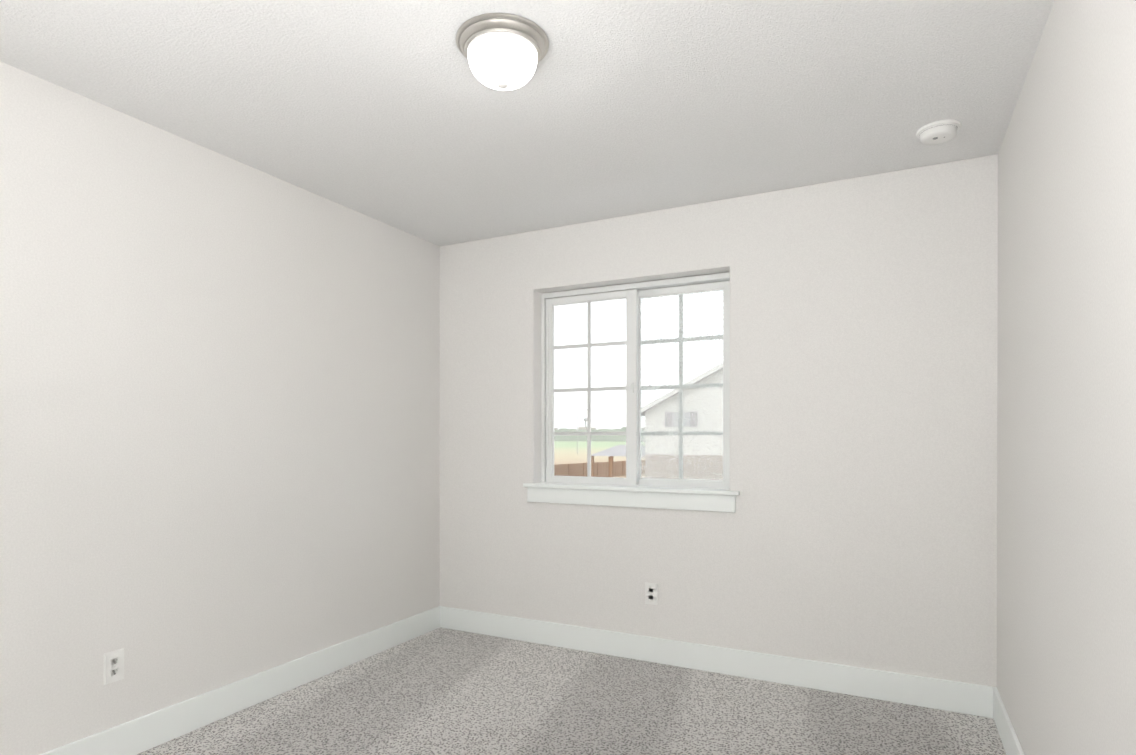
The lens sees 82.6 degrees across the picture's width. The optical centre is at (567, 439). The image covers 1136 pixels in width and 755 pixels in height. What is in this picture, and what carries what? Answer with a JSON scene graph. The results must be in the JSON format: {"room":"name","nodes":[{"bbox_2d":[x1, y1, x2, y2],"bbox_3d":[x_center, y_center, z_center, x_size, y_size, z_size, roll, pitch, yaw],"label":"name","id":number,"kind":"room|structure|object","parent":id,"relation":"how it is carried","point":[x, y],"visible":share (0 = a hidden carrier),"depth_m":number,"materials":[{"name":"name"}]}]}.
{"room":"empty bedroom","nodes":[
{"label":"empty bedroom","id":0,"kind":"room"},
{"bbox_2d":[0,61,439,754],"bbox_3d":[-1.775,-0.011,2.465,0.190,2.440,3.854,0,0,27],"label":"wall","id":1,"kind":"structure","parent":0,"point":[218,419],"depth_m":2.66,"materials":[{"name":"paint"}]},
{"bbox_2d":[104,648,123,684],"bbox_3d":[-1.693,0.849,2.411,0.008,0.116,0.070,0,0,27],"label":"electrical outlet","id":2,"kind":"object","parent":1,"relation":"attached to","point":[113,666],"visible":1,"depth_m":2.41,"materials":[{"name":"white plastic"}]},
{"bbox_2d":[39,606,442,754],"bbox_3d":[-1.683,1.141,2.422,0.017,0.135,3.854,0,0,27],"label":"baseboard","id":3,"kind":"structure","parent":1,"relation":"attached to","point":[136,736],"depth_m":2.86,"materials":[{"name":"white paint"}]},
{"bbox_2d":[0,0,1053,245],"bbox_3d":[-0.351,-1.290,1.744,3.380,0.120,4.234,0,0,27],"label":"ceiling","id":4,"kind":"structure","parent":0,"point":[398,114],"depth_m":2.29,"materials":[{"name":"paint"}]},
{"bbox_2d":[456,13,548,89],"bbox_3d":[-0.203,-1.159,2.006,0.287,0.142,0.287,0,0,27],"label":"flush-mount light","id":5,"kind":"object","parent":4,"relation":"attached to","point":[503,51],"visible":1,"depth_m":1.93,"materials":[{"name":"white glass"}]},
{"bbox_2d":[916,119,960,144],"bbox_3d":[1.472,-1.209,2.567,0.155,0.046,0.155,0,0,27],"label":"smoke detector","id":6,"kind":"object","parent":4,"relation":"attached to","point":[938,132],"visible":1,"depth_m":2.53,"materials":[{"name":"white plastic"}]},
{"bbox_2d":[137,627,1005,754],"bbox_3d":[-0.351,1.270,1.751,3.380,0.120,4.234,0,0,27],"label":"floor","id":7,"kind":"structure","parent":0,"point":[441,691],"depth_m":2.82,"materials":[{"name":"carpet"}]},
{"bbox_2d":[440,154,997,686],"bbox_3d":[0.559,-0.015,3.553,3.380,2.440,0.190,0,0,27],"label":"wall","id":8,"kind":"structure","parent":0,"point":[858,528],"depth_m":3.17,"materials":[{"name":"paint"}]},
{"bbox_2d":[523,482,739,512],"bbox_3d":[0.327,0.318,3.605,1.264,0.110,0.137,0,0,27],"label":"trim","id":9,"kind":"structure","parent":8,"relation":"attached to","point":[699,499],"depth_m":3.53,"materials":[{"name":"white paint"}]},
{"bbox_2d":[541,272,729,488],"bbox_3d":[0.377,-0.292,3.702,1.174,1.178,0.105,0,0,27],"label":"window unit","id":10,"kind":"structure","parent":8,"relation":"in","point":[633,295],"depth_m":3.66,"materials":[{"name":"white plastic"}]},
{"bbox_2d":[645,582,657,604],"bbox_3d":[0.450,0.838,3.499,0.070,0.116,0.008,0,0,27],"label":"electrical outlet","id":11,"kind":"object","parent":8,"relation":"attached to","point":[651,593],"visible":1,"depth_m":3.50,"materials":[{"name":"white plastic"}]},
{"bbox_2d":[439,606,986,716],"bbox_3d":[0.513,1.138,3.465,2.940,0.135,0.014,0,0,27],"label":"baseboard","id":12,"kind":"structure","parent":8,"relation":"attached to","point":[935,693],"depth_m":3.28,"materials":[{"name":"white paint"}]},
{"bbox_2d":[997,0,1135,754],"bbox_3d":[1.074,-0.007,1.029,0.190,2.440,3.854,0,0,27],"label":"wall","id":13,"kind":"structure","parent":0,"point":[1066,504],"depth_m":1.64,"materials":[{"name":"paint"}]},
{"bbox_2d":[987,686,1023,754],"bbox_3d":[0.982,1.145,1.079,0.017,0.135,3.854,0,0,27],"label":"baseboard","id":14,"kind":"structure","parent":13,"relation":"attached to","point":[996,709],"depth_m":2.56,"materials":[{"name":"white paint"}]},
{"label":"outside","id":15,"kind":"structure","parent":0,"visible":0},
{"bbox_2d":[554,441,644,477],"bbox_3d":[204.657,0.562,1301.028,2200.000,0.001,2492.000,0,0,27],"label":"field","id":16,"kind":"structure","parent":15,"point":[581,449],"depth_m":191.53,"materials":[{"name":"green plant"}]},
{"bbox_2d":[577,409,586,453],"bbox_3d":[3.607,-1.785,160.013,2.436,11.102,1.427,0,0,27],"label":"street light","id":17,"kind":"object","parent":16,"relation":"on","point":[577,428],"depth_m":159.87,"materials":[{"name":"grey metal"}]},
{"bbox_2d":[554,460,644,476],"bbox_3d":[0.336,3.209,63.796,0.130,1.655,29.769,0,0,38],"label":"fence","id":18,"kind":"object","parent":16,"relation":"on","point":[620,467],"depth_m":66.97,"materials":[{"name":"brown wood"}]},
{"bbox_2d":[554,418,644,441],"bbox_3d":[60.858,-10.388,670.576,272.494,25.440,69.357,0,0,27],"label":"tree line","id":19,"kind":"object","parent":16,"relation":"on","point":[611,438],"depth_m":650.02,"materials":[{"name":"grey"}]},
{"bbox_2d":[591,445,644,476],"bbox_3d":[5.760,2.290,59.937,6.400,3.515,4.800,0,0,27],"label":"pavilion","id":20,"kind":"object","parent":16,"relation":"on","point":[618,449],"depth_m":59.12,"materials":[{"name":"grey"}]},
{"bbox_2d":[641,362,722,479],"bbox_3d":[11.606,-0.164,36.372,11.800,8.555,12.830,0,0,27],"label":"neighbor house","id":21,"kind":"structure","parent":16,"relation":"on","point":[689,427],"depth_m":32.40,"materials":[{"name":"white brick"}]}
]}

